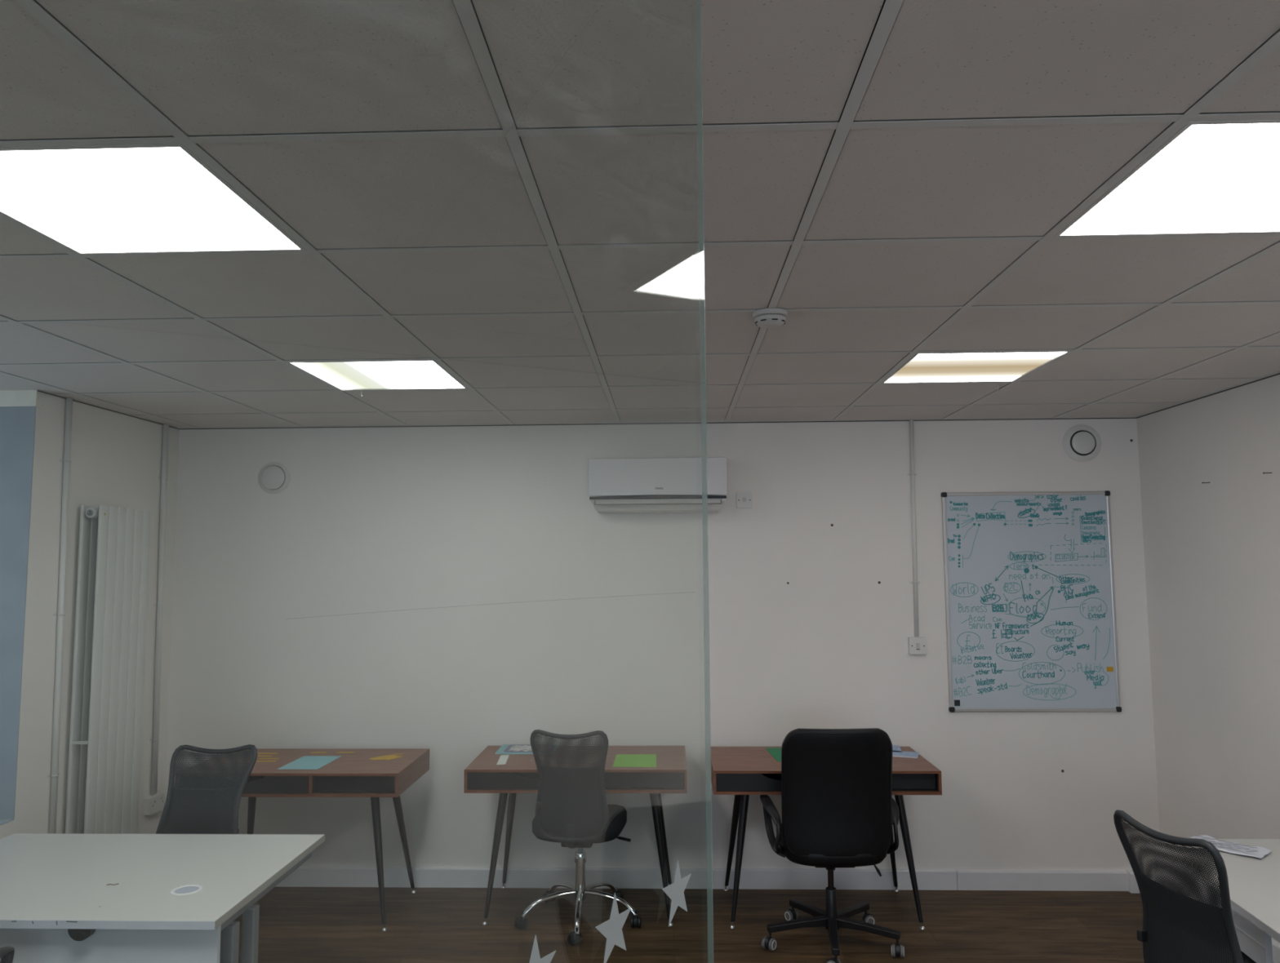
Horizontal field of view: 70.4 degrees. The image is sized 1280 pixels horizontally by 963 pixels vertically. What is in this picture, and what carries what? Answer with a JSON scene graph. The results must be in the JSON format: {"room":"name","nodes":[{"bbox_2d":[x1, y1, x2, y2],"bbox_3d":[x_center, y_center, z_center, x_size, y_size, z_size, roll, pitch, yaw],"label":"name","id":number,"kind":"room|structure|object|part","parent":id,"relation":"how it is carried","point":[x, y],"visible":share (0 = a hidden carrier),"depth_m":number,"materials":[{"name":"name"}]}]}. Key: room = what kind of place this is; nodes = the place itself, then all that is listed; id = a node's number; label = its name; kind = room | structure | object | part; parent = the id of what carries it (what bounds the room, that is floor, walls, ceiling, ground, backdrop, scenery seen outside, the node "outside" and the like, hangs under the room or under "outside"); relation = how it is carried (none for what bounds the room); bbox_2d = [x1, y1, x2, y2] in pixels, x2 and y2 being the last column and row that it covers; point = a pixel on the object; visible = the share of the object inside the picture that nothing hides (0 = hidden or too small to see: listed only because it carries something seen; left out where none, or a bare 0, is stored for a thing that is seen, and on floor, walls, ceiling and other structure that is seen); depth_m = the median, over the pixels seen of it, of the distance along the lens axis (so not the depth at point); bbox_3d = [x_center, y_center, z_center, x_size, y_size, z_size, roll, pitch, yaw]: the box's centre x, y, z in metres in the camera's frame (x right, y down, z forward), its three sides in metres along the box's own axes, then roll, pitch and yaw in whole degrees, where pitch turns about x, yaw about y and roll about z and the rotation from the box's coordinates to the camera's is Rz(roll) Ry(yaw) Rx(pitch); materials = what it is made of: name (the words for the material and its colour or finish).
{"room":"office","nodes":[
{"label":"office","id":0,"kind":"room"},
{"bbox_2d":[0,389,179,839],"bbox_3d":[-2.951,0.547,1.071,0.400,2.613,8.032,-1,-5,2],"label":"wall","id":1,"kind":"structure","parent":0,"point":[116,458],"depth_m":4.21,"materials":[{"name":"white paint"}]},
{"bbox_2d":[0,406,35,826],"bbox_3d":[-2.879,0.488,3.176,0.389,1.778,1.518,-1,-5,2],"label":"window blind","id":2,"kind":"object","parent":1,"relation":"attached to","point":[17,424],"depth_m":3.94,"materials":[{"name":"blue paint"}]},
{"bbox_2d":[0,390,44,408],"bbox_3d":[-2.882,-0.431,3.284,0.394,0.073,1.570,-1,-5,2],"label":"trim","id":3,"kind":"structure","parent":1,"relation":"attached to","point":[7,397],"depth_m":4.00,"materials":[{"name":"beige paint"}]},
{"bbox_2d":[47,397,72,834],"bbox_3d":[-2.634,0.817,4.112,0.034,2.411,0.081,-1,-5,2],"label":"pipe","id":4,"kind":"object","parent":1,"relation":"attached to","point":[60,614],"visible":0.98,"depth_m":4.12,"materials":[{"name":"white plastic"}]},
{"bbox_2d":[64,505,151,834],"bbox_3d":[-2.576,1.090,4.377,0.122,1.928,0.422,-1,-5,2],"label":"radiator","id":5,"kind":"object","parent":1,"relation":"attached to","point":[105,732],"visible":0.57,"depth_m":4.32,"materials":[{"name":"white metal"}]},
{"bbox_2d":[143,791,164,815],"bbox_3d":[-2.596,1.723,4.853,0.042,0.090,0.135,-1,-5,2],"label":"double socket","id":6,"kind":"object","parent":1,"relation":"attached to","point":[154,803],"visible":0.91,"depth_m":4.82,"materials":[{"name":"white plastic"}]},
{"bbox_2d":[149,424,168,794],"bbox_3d":[-2.606,0.677,4.929,0.038,1.989,0.080,-1,-5,2],"label":"conduit","id":7,"kind":"object","parent":1,"relation":"attached to","point":[163,477],"visible":1,"depth_m":4.92,"materials":[{"name":"white plastic"}]},
{"bbox_2d":[0,0,1279,427],"bbox_3d":[-0.290,-0.690,1.091,5.783,0.016,8.032,-1,-5,2],"label":"ceiling","id":8,"kind":"structure","parent":0,"point":[211,67],"depth_m":1.96,"materials":[{"name":"tile"}]},
{"bbox_2d":[0,143,306,254],"bbox_3d":[-1.123,-0.610,1.972,0.574,0.032,0.574,-1,-5,2],"label":"ceiling light","id":9,"kind":"object","parent":8,"relation":"in","point":[135,198],"visible":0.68,"depth_m":1.95,"materials":[{"name":"white plastic"}]},
{"bbox_2d":[287,360,467,390],"bbox_3d":[-1.063,-0.452,3.764,0.574,0.032,0.574,-1,-5,2],"label":"ceiling light","id":10,"kind":"object","parent":8,"relation":"in","point":[406,374],"visible":0.64,"depth_m":3.75,"materials":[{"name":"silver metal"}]},
{"bbox_2d":[0,0,1279,428],"bbox_3d":[-0.274,-0.694,1.091,5.751,0.031,8.032,-1,-5,2],"label":"ceiling grid","id":11,"kind":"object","parent":8,"relation":"attached to","point":[464,8],"depth_m":2.20,"materials":[{"name":"silver metal"}]},
{"bbox_2d":[470,0,885,420],"bbox_3d":[-0.280,-0.699,1.092,5.763,0.001,8.032,-1,-5,2],"label":"trim","id":12,"kind":"structure","parent":8,"relation":"attached to","point":[881,10],"depth_m":1.76,"materials":[{"name":"grey metal"}]},
{"bbox_2d":[752,307,787,328],"bbox_3d":[0.407,-0.506,2.834,0.108,0.047,0.108,-1,-5,2],"label":"smoke detector","id":13,"kind":"object","parent":8,"relation":"attached to","point":[771,317],"visible":1,"depth_m":2.80,"materials":[{"name":"grey plastic"}]},
{"bbox_2d":[881,351,1071,383],"bbox_3d":[1.335,-0.474,3.686,0.574,0.032,0.574,-1,-5,2],"label":"ceiling light","id":14,"kind":"object","parent":8,"relation":"in","point":[988,366],"visible":0.66,"depth_m":3.66,"materials":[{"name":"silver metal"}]},
{"bbox_2d":[1053,120,1279,237],"bbox_3d":[1.276,-0.633,1.894,0.574,0.032,0.574,-1,-5,2],"label":"ceiling light","id":15,"kind":"object","parent":8,"relation":"in","point":[1210,177],"visible":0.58,"depth_m":1.92,"materials":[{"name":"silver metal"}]},
{"bbox_2d":[164,418,1159,871],"bbox_3d":[-0.085,0.882,5.054,6.063,2.613,0.150,-1,-5,2],"label":"wall","id":16,"kind":"structure","parent":0,"point":[366,521],"depth_m":4.99,"materials":[{"name":"white paint"}]},
{"bbox_2d":[257,462,290,493],"bbox_3d":[-2.068,-0.022,5.112,0.184,0.184,0.027,-1,-5,2],"label":"air vent","id":17,"kind":"object","parent":16,"relation":"in","point":[273,477],"visible":1,"depth_m":5.10,"materials":[{"name":"white plastic"}]},
{"bbox_2d":[284,591,694,619],"bbox_3d":[-0.840,0.688,5.021,2.281,0.139,0.001,-1,-5,2],"label":"wall scratch","id":18,"kind":"structure","parent":16,"relation":"attached to","point":[691,592],"depth_m":5.02,"materials":[{"name":"grey paint"}]},
{"bbox_2d":[588,457,727,513],"bbox_3d":[0.098,0.022,4.942,0.742,0.288,0.214,-1,-5,2],"label":"air conditioner","id":19,"kind":"object","parent":16,"relation":"attached to","point":[634,485],"visible":1,"depth_m":4.85,"materials":[{"name":"white plastic"}]},
{"bbox_3d":[0.094,-0.026,4.849,0.736,0.200,0.015,-1,-5,2],"label":"panel","id":20,"kind":"part","parent":19,"relation":"part of","materials":[{"name":"white plastic"}]},
{"bbox_3d":[0.095,0.082,4.838,0.730,0.022,0.016,-1,-5,2],"label":"dark trim","id":21,"kind":"part","parent":19,"relation":"part of","materials":[{"name":"black plastic"}]},
{"bbox_2d":[275,866,1155,893],"bbox_3d":[0.070,2.122,4.839,5.363,0.103,0.050,-1,-5,2],"label":"baseboard","id":22,"kind":"structure","parent":16,"relation":"attached to","point":[303,877],"depth_m":4.83,"materials":[{"name":"white paint"}]},
{"bbox_2d":[736,492,752,508],"bbox_3d":[0.578,0.103,5.020,0.088,0.088,0.012,-1,-5,2],"label":"wall socket","id":23,"kind":"object","parent":16,"relation":"attached to","point":[744,500],"visible":1,"depth_m":5.02,"materials":[{"name":"white plastic"}]},
{"bbox_2d":[906,419,919,637],"bbox_3d":[1.502,0.251,4.968,0.060,1.188,0.030,-1,-5,2],"label":"conduit","id":24,"kind":"object","parent":16,"relation":"attached to","point":[913,474],"visible":1,"depth_m":4.96,"materials":[{"name":"white plastic"}]},
{"bbox_2d":[907,636,926,654],"bbox_3d":[1.499,0.888,4.905,0.090,0.090,0.041,-1,-5,2],"label":"switch","id":25,"kind":"object","parent":16,"relation":"attached to","point":[916,646],"visible":1,"depth_m":4.89,"materials":[{"name":"white plastic"}]},
{"bbox_2d":[941,490,1121,712],"bbox_3d":[2.113,0.645,4.915,0.908,1.185,0.023,-1,-5,2],"label":"whiteboard","id":26,"kind":"object","parent":16,"relation":"attached to","point":[1031,624],"visible":1,"depth_m":4.91,"materials":[{"name":"grey ceramic"}]},
{"bbox_3d":[1.670,0.650,4.931,0.018,1.145,0.020,-1,-5,2],"label":"frame rail","id":27,"kind":"part","parent":26,"relation":"part of","materials":[{"name":"silver metal"}]},
{"bbox_3d":[2.109,0.066,4.968,0.904,0.018,0.020,-1,-5,2],"label":"frame rail","id":28,"kind":"part","parent":26,"relation":"part of","materials":[{"name":"silver metal"}]},
{"bbox_3d":[2.117,1.225,4.865,0.904,0.018,0.020,-1,-5,2],"label":"frame rail","id":29,"kind":"part","parent":26,"relation":"part of","materials":[{"name":"silver metal"}]},
{"bbox_2d":[1106,666,1113,671],"bbox_3d":[2.521,1.007,4.865,0.034,0.026,0.002,-1,-5,2],"label":"sticky note","id":30,"kind":"object","parent":26,"relation":"attached to","point":[1108,668],"visible":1,"depth_m":4.86,"materials":[{"name":"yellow paper"}]},
{"bbox_3d":[2.555,0.641,4.902,0.018,1.145,0.020,-1,-5,2],"label":"frame rail","id":31,"kind":"part","parent":26,"relation":"part of","materials":[{"name":"silver metal"}]},
{"bbox_2d":[1062,424,1101,462],"bbox_3d":[2.432,-0.212,4.978,0.208,0.208,0.027,-1,-5,2],"label":"air vent","id":32,"kind":"object","parent":16,"relation":"in","point":[1081,442],"visible":1,"depth_m":4.97,"materials":[{"name":"white plastic"}]},
{"bbox_2d":[219,887,1144,962],"bbox_3d":[-0.213,1.872,0.862,6.063,0.100,8.432,-1,-5,2],"label":"floor","id":33,"kind":"structure","parent":0,"point":[297,925],"depth_m":4.33,"materials":[{"name":"brown wood"}]},
{"bbox_2d":[0,946,14,962],"bbox_3d":[-1.997,1.411,2.279,0.636,1.093,0.614,0,-5,-1],"label":"leather office chair","id":34,"kind":"object","parent":33,"relation":"on","point":[6,953],"visible":1,"depth_m":2.46,"materials":[{"name":"black plastic"}]},
{"bbox_2d":[0,833,324,962],"bbox_3d":[-1.784,1.652,2.970,1.189,0.734,0.824,-1,-5,2],"label":"office desk","id":35,"kind":"object","parent":33,"relation":"on","point":[175,896],"visible":1,"depth_m":2.82,"materials":[{"name":"white laminate"}]},
{"bbox_3d":[-1.785,1.523,2.609,1.153,0.486,0.018,-1,-5,2],"label":"modesty panel","id":36,"kind":"part","parent":35,"relation":"part of","materials":[{"name":"white plastic"}]},
{"bbox_3d":[-1.224,1.631,2.687,0.040,0.618,0.040,-1,-5,2],"label":"leg","id":37,"kind":"part","parent":35,"relation":"part of","materials":[{"name":"silver metal"}]},
{"bbox_3d":[-1.219,1.642,2.819,0.040,0.618,0.040,-1,-5,2],"label":"leg","id":38,"kind":"part","parent":35,"relation":"part of","materials":[{"name":"silver metal"}]},
{"bbox_3d":[-1.235,1.327,2.976,0.040,0.038,0.712,-1,-5,2],"label":"leg rail","id":39,"kind":"part","parent":35,"relation":"part of","materials":[{"name":"silver metal"}]},
{"bbox_2d":[155,744,257,834],"bbox_3d":[-1.859,1.600,3.620,0.605,0.952,0.685,0,-5,-6],"label":"mesh office chair","id":40,"kind":"object","parent":33,"relation":"on","point":[188,809],"visible":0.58,"depth_m":3.87,"materials":[{"name":"black fabric"}]},
{"bbox_2d":[175,748,429,933],"bbox_3d":[-1.653,1.778,4.543,1.060,0.758,0.612,-1,-5,2],"label":"writing desk","id":41,"kind":"object","parent":33,"relation":"on","point":[354,775],"depth_m":4.34,"materials":[{"name":"brown wood"}]},
{"bbox_3d":[-1.870,1.433,4.293,0.622,0.083,0.016,-1,-5,2],"label":"drawer","id":42,"kind":"part","parent":41,"relation":"part of","materials":[{"name":"black paint"}]},
{"bbox_3d":[-2.048,1.839,4.765,0.040,0.614,0.186,2,-6,-29],"label":"leg","id":43,"kind":"part","parent":41,"relation":"part of","materials":[{"name":"black paint"}]},
{"bbox_3d":[-1.890,1.399,4.535,0.140,0.001,0.022,0,-5,0],"label":"paper strip","id":44,"kind":"part","parent":41,"relation":"part of","materials":[{"name":"yellow paper"}]},
{"bbox_3d":[-1.943,1.416,4.727,0.110,0.001,0.022,-1,-5,2],"label":"paper strip","id":45,"kind":"part","parent":41,"relation":"part of","materials":[{"name":"yellow paper"}]},
{"bbox_2d":[277,755,342,769],"bbox_3d":[-1.634,1.394,4.499,0.206,0.001,0.295,-1,-5,2],"label":"paper sheet","id":46,"kind":"object","parent":41,"relation":"on","point":[305,762],"visible":1,"depth_m":4.49,"materials":[{"name":"blue paper"}]},
{"bbox_3d":[-1.678,1.415,4.736,0.080,0.001,0.022,0,-5,0],"label":"paper strip","id":47,"kind":"part","parent":41,"relation":"part of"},
{"bbox_3d":[-1.538,1.414,4.732,0.090,0.001,0.022,0,-5,0],"label":"paper strip","id":48,"kind":"part","parent":41,"relation":"part of","materials":[{"name":"yellow paper"}]},
{"bbox_3d":[-1.259,1.799,4.364,0.129,0.611,0.040,-5,-7,41],"label":"leg","id":49,"kind":"part","parent":41,"relation":"part of","materials":[{"name":"black paint"}]},
{"bbox_2d":[368,753,403,760],"bbox_3d":[-1.276,1.402,4.613,0.104,0.002,0.190,-4,-6,35],"label":"paper offcut","id":50,"kind":"object","parent":41,"relation":"on","point":[387,757],"visible":1,"depth_m":4.59,"materials":[{"name":"yellow paper"}]},
{"bbox_3d":[-1.243,1.832,4.739,0.040,0.614,0.186,-4,-6,33],"label":"leg","id":51,"kind":"part","parent":41,"relation":"part of","materials":[{"name":"black paint"}]},
{"bbox_2d":[463,746,687,928],"bbox_3d":[-0.296,1.772,4.578,1.060,0.758,0.612,-1,-5,2],"label":"writing desk","id":52,"kind":"object","parent":33,"relation":"on","point":[519,775],"depth_m":4.37,"materials":[{"name":"brown wood"}]},
{"bbox_3d":[-0.700,1.801,4.426,0.129,0.611,0.040,4,-6,-38],"label":"leg","id":53,"kind":"part","parent":52,"relation":"part of","materials":[{"name":"black paint"}]},
{"bbox_3d":[-0.513,1.427,4.329,0.622,0.083,0.016,-1,-5,2],"label":"drawer","id":54,"kind":"part","parent":52,"relation":"part of","materials":[{"name":"black paint"}]},
{"bbox_3d":[-0.685,1.391,4.535,0.042,0.001,0.227,0,-5,-3],"label":"paper strip","id":55,"kind":"part","parent":52,"relation":"part of","materials":[{"name":"white paper"}]},
{"bbox_3d":[-0.691,1.833,4.800,0.040,0.614,0.186,2,-6,-29],"label":"leg","id":56,"kind":"part","parent":52,"relation":"part of","materials":[{"name":"black paint"}]},
{"bbox_2d":[495,744,557,754],"bbox_3d":[-0.591,1.408,4.772,0.300,0.007,0.220,-1,-5,2],"label":"magazine","id":57,"kind":"object","parent":52,"relation":"on","point":[504,748],"visible":0.56,"depth_m":4.74,"materials":[{"name":"teal paper"}]},
{"bbox_2d":[508,745,551,751],"bbox_3d":[-0.576,1.405,4.773,0.210,0.001,0.173,-1,-5,2],"label":"picture","id":58,"kind":"object","parent":57,"relation":"on","point":[511,748],"depth_m":4.77},
{"bbox_2d":[612,754,656,767],"bbox_3d":[-0.022,1.383,4.496,0.210,0.001,0.285,-1,-5,2],"label":"paper sheet","id":59,"kind":"object","parent":52,"relation":"on","point":[621,760],"visible":1,"depth_m":4.48,"materials":[{"name":"green paper"}]},
{"bbox_3d":[0.098,1.793,4.400,0.129,0.611,0.040,-5,-7,41],"label":"leg","id":60,"kind":"part","parent":52,"relation":"part of","materials":[{"name":"black paint"}]},
{"bbox_3d":[0.114,1.826,4.774,0.040,0.614,0.186,-4,-6,33],"label":"leg","id":61,"kind":"part","parent":52,"relation":"part of","materials":[{"name":"black paint"}]},
{"bbox_2d":[514,729,641,946],"bbox_3d":[-0.286,1.660,4.457,0.597,0.958,0.595,-1,-5,8],"label":"mesh office chair","id":62,"kind":"object","parent":33,"relation":"on","point":[572,809],"visible":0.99,"depth_m":4.25,"materials":[{"name":"black fabric"}]},
{"bbox_3d":[-0.430,2.043,4.388,0.294,0.106,0.029,1,-5,-18],"label":"leg","id":63,"kind":"part","parent":62,"relation":"part of","materials":[{"name":"silver metal"}]},
{"bbox_3d":[-0.378,2.057,4.552,0.029,0.106,0.294,3,-6,-36],"label":"leg","id":64,"kind":"part","parent":62,"relation":"part of","materials":[{"name":"silver metal"}]},
{"bbox_3d":[-0.328,1.420,4.243,0.372,0.518,0.112,-1,-5,8],"label":"frame","id":65,"kind":"part","parent":62,"relation":"part of","materials":[{"name":"grey"}]},
{"bbox_3d":[-0.290,2.033,4.288,0.029,0.106,0.294,0,-5,0],"label":"leg","id":66,"kind":"part","parent":62,"relation":"part of","materials":[{"name":"silver metal"}]},
{"bbox_3d":[-0.293,1.679,4.467,0.440,0.120,0.440,-1,-5,8],"label":"seat","id":67,"kind":"part","parent":62,"relation":"part of","materials":[{"name":"black fabric"}]},
{"bbox_3d":[-0.205,2.056,4.553,0.029,0.106,0.294,-4,-6,35],"label":"leg","id":68,"kind":"part","parent":62,"relation":"part of","materials":[{"name":"silver metal"}]},
{"bbox_3d":[-0.151,2.041,4.390,0.294,0.106,0.029,-2,-5,17],"label":"leg","id":69,"kind":"part","parent":62,"relation":"part of","materials":[{"name":"silver metal"}]},
{"bbox_3d":[-0.138,1.756,4.468,0.187,0.032,0.022,-1,-5,6],"label":"height lever","id":70,"kind":"part","parent":62,"relation":"part of","materials":[{"name":"black plastic"}]},
{"bbox_2d":[695,0,713,962],"bbox_3d":[-0.603,0.476,-0.145,0.007,2.510,2.500,-4,-6,33],"label":"glass panel edge","id":71,"kind":"structure","parent":33,"relation":"on","point":[698,2],"depth_m":0.95,"materials":[{"name":"grey"}]},
{"bbox_2d":[528,935,556,962],"bbox_3d":[-0.080,0.369,0.679,0.001,0.056,0.054,-4,-6,32],"label":"star","id":72,"kind":"object","parent":71,"relation":"attached to","point":[535,957],"visible":1,"depth_m":0.68,"materials":[{"name":"grey plastic"}]},
{"bbox_2d":[595,893,631,962],"bbox_3d":[-0.022,0.378,0.768,0.001,0.056,0.054,-4,-6,32],"label":"star","id":73,"kind":"object","parent":71,"relation":"attached to","point":[611,929],"visible":1,"depth_m":0.77,"materials":[{"name":"grey plastic"}]},
{"bbox_2d":[662,859,691,927],"bbox_3d":[0.035,0.387,0.857,0.001,0.056,0.054,-4,-6,32],"label":"star","id":74,"kind":"object","parent":71,"relation":"attached to","point":[675,891],"visible":1,"depth_m":0.86,"materials":[{"name":"grey plastic"}]},
{"bbox_2d":[711,746,942,931],"bbox_3d":[0.888,1.760,4.517,1.060,0.757,0.612,-1,-5,2],"label":"writing desk","id":75,"kind":"object","parent":33,"relation":"on","point":[741,772],"visible":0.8,"depth_m":4.32,"materials":[{"name":"brown wood"}]},
{"bbox_3d":[0.493,1.820,4.740,0.040,0.614,0.186,2,-6,-29],"label":"leg","id":76,"kind":"part","parent":75,"relation":"part of","materials":[{"name":"black paint"}]},
{"bbox_3d":[0.484,1.788,4.365,0.129,0.611,0.040,4,-6,-38],"label":"leg","id":77,"kind":"part","parent":75,"relation":"part of","materials":[{"name":"black paint"}]},
{"bbox_3d":[0.670,1.414,4.268,0.622,0.083,0.016,-1,-5,2],"label":"drawer","id":78,"kind":"part","parent":75,"relation":"part of","materials":[{"name":"black paint"}]},
{"bbox_2d":[765,748,781,761],"bbox_3d":[0.769,1.388,4.615,0.210,0.001,0.319,0,-5,-2],"label":"paper sheet","id":79,"kind":"object","parent":75,"relation":"on","point":[775,753],"visible":0.36,"depth_m":4.65,"materials":[{"name":"green paper"}]},
{"bbox_3d":[1.297,1.813,4.713,0.040,0.614,0.186,-4,-6,33],"label":"leg","id":80,"kind":"part","parent":75,"relation":"part of","materials":[{"name":"black paint"}]},
{"bbox_2d":[892,745,902,751],"bbox_3d":[1.293,1.391,4.715,0.120,0.007,0.170,-1,-5,10],"label":"leaflet","id":81,"kind":"object","parent":75,"relation":"on","point":[895,748],"visible":0.36,"depth_m":4.72,"materials":[{"name":"white paper"}]},
{"bbox_2d":[892,751,919,758],"bbox_3d":[1.319,1.380,4.590,0.170,0.007,0.120,-2,-5,20],"label":"leaflet","id":82,"kind":"object","parent":75,"relation":"on","point":[899,753],"visible":0.64,"depth_m":4.56,"materials":[{"name":"white paper"}]},
{"bbox_3d":[1.281,1.780,4.339,0.129,0.611,0.040,-5,-7,41],"label":"leg","id":83,"kind":"part","parent":75,"relation":"part of","materials":[{"name":"black paint"}]},
{"bbox_2d":[760,728,904,962],"bbox_3d":[0.863,1.603,4.165,0.636,1.008,0.615,0,-5,1],"label":"leather office chair","id":84,"kind":"object","parent":33,"relation":"on","point":[839,809],"visible":0.99,"depth_m":3.95,"materials":[{"name":"black leather"}]},
{"bbox_3d":[0.592,1.505,4.189,0.059,0.068,0.355,0,-5,-2],"label":"armrest","id":85,"kind":"part","parent":84,"relation":"part of","materials":[{"name":"black plastic"}]},
{"bbox_3d":[0.715,2.007,4.111,0.284,0.050,0.040,0,-5,-9],"label":"leg","id":86,"kind":"part","parent":84,"relation":"part of","materials":[{"name":"black paint"}]},
{"bbox_3d":[0.800,2.021,4.280,0.040,0.050,0.284,2,-6,-27],"label":"leg","id":87,"kind":"part","parent":84,"relation":"part of","materials":[{"name":"black paint"}]},
{"bbox_3d":[0.872,1.659,4.168,0.470,0.120,0.470,0,-5,1],"label":"seat","id":88,"kind":"part","parent":84,"relation":"part of","materials":[{"name":"black leather"}]},
{"bbox_3d":[0.850,1.994,3.978,0.040,0.050,0.284,-1,-5,9],"label":"leg","id":89,"kind":"part","parent":84,"relation":"part of","materials":[{"name":"black paint"}]},
{"bbox_3d":[0.868,1.367,3.973,0.486,0.573,0.145,0,-5,1],"label":"backrest","id":90,"kind":"part","parent":84,"relation":"part of","materials":[{"name":"black leather"}]},
{"bbox_3d":[0.989,2.017,4.252,0.040,0.050,0.284,-5,-7,44],"label":"leg","id":91,"kind":"part","parent":84,"relation":"part of","materials":[{"name":"black paint"}]},
{"bbox_3d":[1.019,2.001,4.065,0.284,0.050,0.040,-3,-6,27],"label":"leg","id":92,"kind":"part","parent":84,"relation":"part of","materials":[{"name":"black paint"}]},
{"bbox_3d":[1.028,1.758,4.144,0.151,0.087,0.036,0,-5,1],"label":"tilt lever","id":93,"kind":"part","parent":84,"relation":"part of","materials":[{"name":"black plastic"}]},
{"bbox_3d":[1.150,1.501,4.182,0.059,0.068,0.355,-1,-5,3],"label":"armrest","id":94,"kind":"part","parent":84,"relation":"part of","materials":[{"name":"black plastic"}]},
{"bbox_2d":[1113,809,1256,962],"bbox_3d":[1.704,1.448,2.506,0.595,1.008,0.597,1,-5,-13],"label":"mesh office chair","id":95,"kind":"object","parent":33,"relation":"on","point":[1178,928],"visible":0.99,"depth_m":2.45,"materials":[{"name":"black fabric"}]},
{"bbox_3d":[1.711,1.442,2.517,0.440,0.120,0.440,1,-5,-13],"label":"seat","id":96,"kind":"part","parent":95,"relation":"part of","materials":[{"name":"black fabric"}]},
{"bbox_2d":[1144,839,1279,962],"bbox_3d":[2.178,1.596,2.616,0.954,0.730,1.236,-1,-5,2],"label":"office desk","id":97,"kind":"object","parent":33,"relation":"on","point":[1254,882],"visible":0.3,"depth_m":2.74,"materials":[{"name":"white laminate"}]},
{"bbox_2d":[1189,835,1271,858],"bbox_3d":[2.041,1.266,3.159,0.120,0.014,0.240,4,-7,-39],"label":"printed paper","id":98,"kind":"object","parent":97,"relation":"on","point":[1233,847],"visible":0.79,"depth_m":3.13,"materials":[{"name":"grey paper"}]},
{"bbox_2d":[1136,374,1279,944],"bbox_3d":[2.683,0.494,0.887,0.150,2.613,8.032,-1,-5,2],"label":"wall","id":99,"kind":"structure","parent":0,"point":[1211,550],"depth_m":4.28,"materials":[{"name":"white paint"}]},
{"bbox_2d":[37,373,1279,429],"bbox_3d":[-0.080,-0.678,1.083,5.363,0.005,8.032,-1,-5,2],"label":"trim","id":100,"kind":"structure","parent":99,"relation":"attached to","point":[1278,373],"depth_m":5.05,"materials":[{"name":"grey metal"}]},
{"bbox_2d":[1271,940,1279,962],"bbox_3d":[2.607,1.744,0.754,0.018,0.100,7.982,-1,-5,2],"label":"baseboard","id":101,"kind":"structure","parent":99,"relation":"attached to","point":[1275,946],"depth_m":3.86,"materials":[{"name":"white paint"}]}
]}

